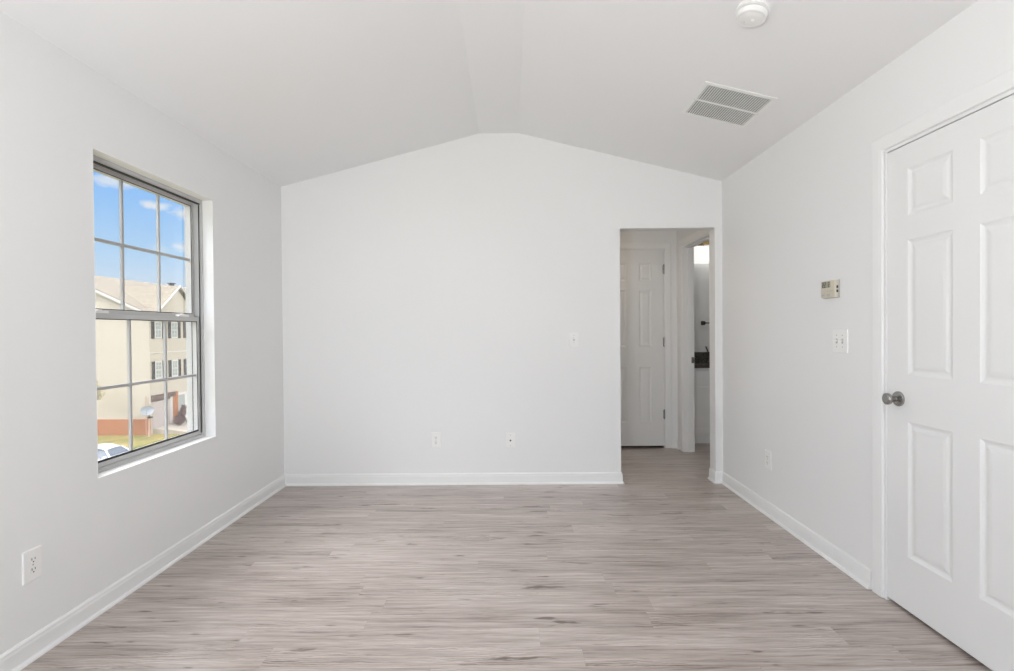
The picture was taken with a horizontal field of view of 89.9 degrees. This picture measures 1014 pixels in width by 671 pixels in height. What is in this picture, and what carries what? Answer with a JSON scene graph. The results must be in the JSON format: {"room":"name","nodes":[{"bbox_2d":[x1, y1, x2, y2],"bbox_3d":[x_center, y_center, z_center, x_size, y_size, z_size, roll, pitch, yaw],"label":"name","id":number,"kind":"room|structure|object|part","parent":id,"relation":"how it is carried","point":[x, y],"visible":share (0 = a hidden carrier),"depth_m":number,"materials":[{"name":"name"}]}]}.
{"room":"empty living room","nodes":[
{"label":"empty living room","id":0,"kind":"room"},
{"bbox_2d":[0,11,283,654],"bbox_3d":[-1.940,0.044,0.199,0.170,2.444,8.115,0,1,0],"label":"wall","id":1,"kind":"structure","parent":0,"point":[92,532],"depth_m":2.20,"materials":[{"name":"white paint"}]},
{"bbox_2d":[22,545,41,585],"bbox_3d":[-1.833,0.886,1.961,0.008,0.122,0.078,0,1,0],"label":"wall outlet","id":2,"kind":"object","parent":1,"relation":"attached to","point":[32,558],"visible":1,"depth_m":1.96,"materials":[{"name":"white plastic"}]},
{"bbox_2d":[29,555,36,564],"bbox_3d":[-1.831,0.866,1.960,0.003,0.027,0.033,0,1,0],"label":"socket","id":3,"kind":"object","parent":2,"relation":"attached to","point":[32,558],"depth_m":1.96,"materials":[{"name":"grey plastic"}]},
{"bbox_2d":[29,565,37,574],"bbox_3d":[-1.830,0.905,1.961,0.003,0.027,0.033,0,1,0],"label":"socket","id":4,"kind":"object","parent":2,"relation":"attached to","point":[33,569],"depth_m":1.96,"materials":[{"name":"grey plastic"}]},
{"bbox_2d":[0,474,285,670],"bbox_3d":[-1.835,1.219,0.152,0.022,0.092,8.000,0,1,0],"label":"baseboard","id":5,"kind":"structure","parent":1,"relation":"attached to","point":[36,645],"depth_m":2.38,"materials":[{"name":"white wood"}]},
{"bbox_2d":[93,155,205,472],"bbox_3d":[-1.953,-0.101,2.727,0.100,1.479,0.911,0,1,0],"label":"window","id":6,"kind":"structure","parent":1,"relation":"in","point":[193,317],"depth_m":2.88,"materials":[{"name":"grey plastic"}]},
{"bbox_2d":[94,180,189,311],"bbox_3d":[-1.964,-0.462,2.724,0.012,0.660,0.809,0,1,0],"label":"grille","id":7,"kind":"object","parent":6,"relation":"attached to","point":[158,193],"depth_m":2.85,"materials":[{"name":"grey plastic"}]},
{"bbox_3d":[-1.964,-0.454,2.724,0.028,0.720,0.857,0,1,0],"label":"sash frame","id":8,"kind":"part","parent":6,"relation":"part of","materials":[{"name":"grey plastic"}]},
{"bbox_2d":[97,320,195,450],"bbox_3d":[-1.928,0.256,2.731,0.012,0.670,0.805,0,1,0],"label":"grille","id":9,"kind":"object","parent":6,"relation":"attached to","point":[167,440],"depth_m":2.86,"materials":[{"name":"grey plastic"}]},
{"bbox_3d":[-1.928,0.255,2.731,0.026,0.728,0.857,0,1,0],"label":"sash frame","id":10,"kind":"part","parent":6,"relation":"part of","materials":[{"name":"grey plastic"}]},
{"bbox_2d":[92,148,215,478],"bbox_3d":[-1.871,-0.101,2.727,0.064,1.481,0.913,0,1,0],"label":"trim","id":11,"kind":"structure","parent":1,"relation":"attached to","point":[207,204],"depth_m":3.18,"materials":[{"name":"white paint"}]},
{"bbox_2d":[0,0,977,186],"bbox_3d":[-0.107,-1.494,0.094,3.862,0.708,8.160,0,1,0],"label":"ceiling","id":12,"kind":"structure","parent":0,"point":[294,91],"depth_m":2.66,"materials":[{"name":"white paint"}]},
{"bbox_2d":[681,81,777,127],"bbox_3d":[1.282,-1.341,2.970,0.395,0.102,0.402,0,1,0],"label":"ceiling vent","id":13,"kind":"object","parent":12,"relation":"in","point":[719,103],"visible":1,"depth_m":2.95,"materials":[{"name":"white plastic"}]},
{"bbox_2d":[736,0,770,26],"bbox_3d":[1.048,-1.371,2.163,0.134,0.071,0.136,0,1,19],"label":"smoke detector","id":14,"kind":"object","parent":12,"relation":"attached to","point":[749,13],"visible":1,"depth_m":2.13,"materials":[{"name":"white plastic"}]},
{"bbox_2d":[281,133,722,473],"bbox_3d":[0.022,-0.220,4.183,3.747,2.861,0.115,0,1,0],"label":"wall","id":15,"kind":"structure","parent":0,"point":[443,288],"depth_m":4.13,"materials":[{"name":"white paint"}]},
{"bbox_2d":[431,432,440,446],"bbox_3d":[-0.579,0.852,4.136,0.078,0.122,0.008,0,1,0],"label":"wall outlet","id":16,"kind":"object","parent":15,"relation":"attached to","point":[435,436],"visible":1,"depth_m":4.13,"materials":[{"name":"white plastic"}]},
{"bbox_2d":[285,472,623,485],"bbox_3d":[-0.434,1.169,4.189,2.772,0.092,0.137,0,1,0],"label":"baseboard","id":17,"kind":"structure","parent":15,"relation":"attached to","point":[549,478],"depth_m":4.13,"materials":[{"name":"white wood"}]},
{"bbox_2d":[506,433,514,447],"bbox_3d":[0.028,0.854,4.128,0.076,0.120,0.017,0,1,0],"label":"plate","id":18,"kind":"object","parent":15,"relation":"attached to","point":[510,437],"visible":1,"depth_m":4.13,"materials":[{"name":"white plastic"}]},
{"bbox_2d":[569,332,578,346],"bbox_3d":[0.543,0.029,4.115,0.076,0.122,0.019,0,1,0],"label":"light switch","id":19,"kind":"object","parent":15,"relation":"attached to","point":[573,336],"visible":1,"depth_m":4.12,"materials":[{"name":"white plastic"}]},
{"bbox_2d":[21,443,991,670],"bbox_3d":[1.068,1.292,1.184,6.300,0.120,10.500,0,1,0],"label":"floor","id":20,"kind":"structure","parent":0,"point":[665,568],"depth_m":2.44,"materials":[{"name":"laminate"}]},
{"bbox_2d":[694,368,709,442],"bbox_3d":[2.456,0.762,5.783,1.076,0.826,0.566,0,1,0],"label":"vanity cabinet","id":21,"kind":"object","parent":20,"relation":"on","point":[701,375],"visible":0.02,"depth_m":5.53,"materials":[{"name":"white wood"}]},
{"bbox_2d":[694,352,709,367],"bbox_3d":[2.462,0.274,5.786,1.096,0.150,0.553,0,1,0],"label":"countertop","id":22,"kind":"structure","parent":21,"relation":"on","point":[701,358],"depth_m":6.04,"materials":[{"name":"stone"}]},
{"bbox_3d":[2.100,0.461,5.540,0.344,0.160,0.018,0,1,0],"label":"drawer","id":23,"kind":"part","parent":21,"relation":"part of","materials":[{"name":"white wood"}]},
{"bbox_3d":[2.103,0.818,5.541,0.344,0.515,0.024,0,1,0],"label":"door","id":24,"kind":"part","parent":21,"relation":"part of","materials":[{"name":"white wood"}]},
{"bbox_2d":[620,231,677,438],"bbox_3d":[-0.044,-0.021,5.406,3.900,2.440,0.115,0,1,0],"label":"wall","id":25,"kind":"structure","parent":0,"point":[625,236],"depth_m":5.33,"materials":[{"name":"white paint"}]},
{"bbox_2d":[620,250,664,445],"bbox_3d":[1.329,0.134,5.322,0.662,2.059,0.102,0,1,0],"label":"door","id":26,"kind":"structure","parent":25,"relation":"in","point":[642,339],"depth_m":5.34,"materials":[{"name":"white paint"}]},
{"bbox_2d":[620,243,671,447],"bbox_3d":[1.324,0.108,5.391,0.799,2.160,0.128,0,1,0],"label":"trim","id":27,"kind":"structure","parent":25,"relation":"attached to","point":[666,247],"depth_m":5.33,"materials":[{"name":"white wood"}]},
{"bbox_2d":[694,245,709,351],"bbox_3d":[2.721,-0.047,5.803,1.835,2.440,0.715,0,1,0],"label":"wall","id":28,"kind":"structure","parent":0,"point":[701,270],"depth_m":6.06,"materials":[{"name":"white paint"}]},
{"bbox_2d":[694,240,708,262],"bbox_3d":[2.591,-1.004,5.943,0.920,0.297,0.215,0,1,0],"label":"vanity light","id":29,"kind":"object","parent":28,"relation":"attached to","point":[701,252],"visible":0.17,"depth_m":5.84,"materials":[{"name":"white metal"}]},
{"bbox_2d":[694,352,709,361],"bbox_3d":[2.464,0.254,6.052,1.096,0.114,0.022,0,1,0],"label":"backsplash","id":30,"kind":"structure","parent":28,"relation":"attached to","point":[699,356],"depth_m":6.04,"materials":[{"name":"stone"}]},
{"bbox_2d":[677,0,1013,597],"bbox_3d":[1.800,0.003,0.726,0.150,2.455,9.220,0,1,0],"label":"wall","id":31,"kind":"structure","parent":0,"point":[797,216],"depth_m":2.83,"materials":[{"name":"white paint"}]},
{"bbox_2d":[672,439,679,449],"bbox_3d":[1.767,1.140,5.301,0.065,0.092,0.094,0,1,0],"label":"baseboard","id":32,"kind":"structure","parent":31,"relation":"attached to","point":[675,442],"depth_m":5.34,"materials":[{"name":"white wood"}]},
{"bbox_2d":[679,230,708,451],"bbox_3d":[1.840,0.109,4.755,0.132,2.162,0.969,0,1,0],"label":"trim","id":33,"kind":"structure","parent":31,"relation":"attached to","point":[687,244],"depth_m":5.16,"materials":[{"name":"white wood"}]},
{"bbox_2d":[765,449,771,470],"bbox_3d":[1.745,0.833,3.395,0.008,0.122,0.078,0,1,0],"label":"wall outlet","id":34,"kind":"object","parent":31,"relation":"attached to","point":[767,453],"visible":1,"depth_m":3.38,"materials":[{"name":"white plastic"}]},
{"bbox_2d":[708,468,871,589],"bbox_3d":[1.711,1.159,3.334,0.081,0.092,1.818,0,1,0],"label":"baseboard","id":35,"kind":"structure","parent":31,"relation":"attached to","point":[853,568],"depth_m":2.99,"materials":[{"name":"white wood"}]},
{"bbox_2d":[821,279,839,298],"bbox_3d":[1.721,-0.247,2.706,0.030,0.094,0.124,0,1,0],"label":"thermostat","id":36,"kind":"object","parent":31,"relation":"attached to","point":[829,289],"visible":1,"depth_m":2.68,"materials":[{"name":"grey plastic"}]},
{"bbox_2d":[833,329,847,352],"bbox_3d":[1.728,0.029,2.643,0.019,0.122,0.120,0,1,0],"label":"light switch","id":37,"kind":"object","parent":31,"relation":"attached to","point":[840,336],"visible":1,"depth_m":2.63,"materials":[{"name":"white plastic"}]},
{"bbox_2d":[872,68,1013,599],"bbox_3d":[1.785,0.155,1.920,0.128,2.128,0.965,0,1,0],"label":"trim","id":38,"kind":"structure","parent":31,"relation":"attached to","point":[1004,82],"depth_m":2.34,"materials":[{"name":"white wood"}]},
{"bbox_2d":[882,95,1013,670],"bbox_3d":[1.723,0.190,1.927,0.098,2.027,0.810,0,1,0],"label":"door","id":39,"kind":"structure","parent":31,"relation":"in","point":[949,397],"depth_m":1.97,"materials":[{"name":"white paint"}]},
{"bbox_3d":[1.704,0.281,2.253,0.054,0.053,0.053,0,1,0],"label":"knob","id":40,"kind":"part","parent":39,"relation":"part of","materials":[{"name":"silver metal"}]},
{"label":"outside","id":41,"kind":"structure","parent":0,"visible":0},
{"bbox_2d":[98,434,180,448],"bbox_3d":[-44.645,7.928,44.500,150.000,0.300,200.000,0,1,0],"label":"lawn","id":42,"kind":"structure","parent":41,"point":[139,441],"depth_m":37.63,"materials":[{"name":"plant"}]},
{"bbox_2d":[97,380,105,399],"bbox_3d":[-30.817,5.442,37.787,1.623,4.580,1.495,0,1,0],"label":"young tree","id":43,"kind":"object","parent":42,"relation":"on","point":[99,396],"visible":0.07,"depth_m":37.92,"materials":[{"name":"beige plant"}]},
{"bbox_2d":[95,276,186,434],"bbox_3d":[-34.574,1.144,48.253,14.900,13.030,18.630,0,1,0],"label":"townhouse","id":44,"kind":"structure","parent":42,"relation":"on","point":[111,335],"depth_m":39.26,"materials":[{"name":"beige plastic"}]},
{"bbox_2d":[151,361,154,379],"bbox_3d":[-27.592,2.732,39.602,0.048,1.410,0.330,0,1,0],"label":"shutter","id":45,"kind":"object","parent":44,"relation":"hanging from","point":[152,362],"depth_m":39.55,"materials":[{"name":"black"}]},
{"bbox_2d":[151,321,154,338],"bbox_3d":[-27.618,-0.432,39.572,0.048,1.360,0.330,0,1,0],"label":"shutter","id":46,"kind":"object","parent":44,"relation":"hanging from","point":[152,322],"depth_m":39.60,"materials":[{"name":"black"}]},
{"bbox_3d":[-27.630,-0.438,40.166,0.020,1.160,0.660,0,1,0],"label":"pane","id":47,"kind":"part","parent":44,"relation":"part of","materials":[{"name":"grey glass"}]},
{"bbox_3d":[-27.604,2.727,40.198,0.020,1.210,0.660,0,1,0],"label":"pane","id":48,"kind":"part","parent":44,"relation":"part of","materials":[{"name":"grey glass"}]},
{"bbox_2d":[168,322,170,337],"bbox_3d":[-27.605,-0.451,41.511,0.048,1.360,0.330,0,1,0],"label":"shutter","id":49,"kind":"object","parent":44,"relation":"hanging from","point":[169,323],"depth_m":41.53,"materials":[{"name":"black"}]},
{"bbox_2d":[168,360,171,376],"bbox_3d":[-27.579,2.713,41.542,0.048,1.410,0.330,0,1,0],"label":"shutter","id":50,"kind":"object","parent":44,"relation":"hanging from","point":[169,361],"depth_m":41.53,"materials":[{"name":"black"}]},
{"bbox_3d":[-27.532,6.128,41.611,0.088,2.280,0.260,0,1,0],"label":"garage trim","id":51,"kind":"part","parent":44,"relation":"part of","materials":[{"name":"white"}]},
{"bbox_3d":[-27.309,-2.906,42.480,0.069,2.535,5.920,0,1,0],"label":"gable trim","id":52,"kind":"part","parent":44,"relation":"part of","materials":[{"name":"white wood"}]},
{"bbox_3d":[-27.617,-0.457,42.106,0.020,1.160,0.660,0,1,0],"label":"pane","id":53,"kind":"part","parent":44,"relation":"part of","materials":[{"name":"grey glass"}]},
{"bbox_3d":[-27.592,2.708,42.137,0.020,1.210,0.660,0,1,0],"label":"pane","id":54,"kind":"part","parent":44,"relation":"part of","materials":[{"name":"grey glass"}]},
{"bbox_2d":[178,359,180,375],"bbox_3d":[-27.572,2.702,42.732,0.048,1.410,0.330,0,1,0],"label":"shutter","id":55,"kind":"object","parent":44,"relation":"hanging from","point":[179,360],"depth_m":42.71,"materials":[{"name":"black"}]},
{"bbox_2d":[178,322,180,337],"bbox_3d":[-27.597,-0.463,42.701,0.048,1.360,0.330,0,1,0],"label":"shutter","id":56,"kind":"object","parent":44,"relation":"hanging from","point":[179,323],"depth_m":42.75,"materials":[{"name":"black"}]},
{"bbox_3d":[-27.553,6.134,42.971,0.028,2.240,0.820,0,1,0],"label":"entry door","id":57,"kind":"part","parent":44,"relation":"part of","materials":[{"name":"grey"}]},
{"bbox_3d":[-27.542,6.027,43.185,0.048,2.450,1.470,0,1,0],"label":"entry frame","id":58,"kind":"part","parent":44,"relation":"part of","materials":[{"name":"white"}]},
{"bbox_2d":[183,322,185,337],"bbox_3d":[-27.593,-0.470,43.451,0.048,1.360,0.330,0,1,0],"label":"shutter","id":59,"kind":"object","parent":44,"relation":"hanging from","point":[184,323],"depth_m":43.40,"materials":[{"name":"black"}]},
{"bbox_2d":[184,359,186,374],"bbox_3d":[-27.567,2.694,43.482,0.048,1.410,0.330,0,1,0],"label":"shutter","id":60,"kind":"object","parent":44,"relation":"hanging from","point":[185,362],"depth_m":43.50,"materials":[{"name":"black"}]},
{"bbox_2d":[140,406,153,436],"bbox_3d":[-27.169,6.506,38.362,0.666,2.381,0.692,0,1,17],"label":"satellite dish","id":61,"kind":"object","parent":42,"relation":"on","point":[146,410],"visible":1,"depth_m":38.50,"materials":[{"name":"grey metal"}]},
{"bbox_3d":[-27.191,6.920,38.576,0.180,1.550,0.180,0,1,0],"label":"post","id":62,"kind":"part","parent":61,"relation":"part of","materials":[{"name":"grey metal"}]},
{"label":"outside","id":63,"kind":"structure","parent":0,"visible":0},
{"bbox_3d":[-35.755,8.000,27.742,48.000,0.300,10.600,0,1,0],"label":"ground","id":64,"kind":"structure","parent":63,"visible":0},
{"bbox_2d":[98,443,128,460],"bbox_3d":[-22.954,6.984,28.898,4.500,1.503,2.040,0,1,0],"label":"car","id":65,"kind":"object","parent":64,"relation":"on","point":[105,450],"visible":0.15,"depth_m":28.70,"materials":[{"name":"white paint"}]},
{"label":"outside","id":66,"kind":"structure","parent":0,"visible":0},
{"bbox_2d":[153,421,187,433],"bbox_3d":[-23.575,7.448,47.958,7.900,0.650,16.800,0,1,0],"label":"driveway","id":67,"kind":"structure","parent":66,"point":[173,428],"depth_m":39.75,"materials":[{"name":"concrete"}]},
{"bbox_2d":[173,405,186,424],"bbox_3d":[-26.737,6.508,41.568,0.897,1.640,1.369,0,1,0],"label":"leafy shrub","id":68,"kind":"object","parent":67,"relation":"on","point":[180,418],"visible":1,"depth_m":41.47,"materials":[{"name":"brown plant"}]}
]}

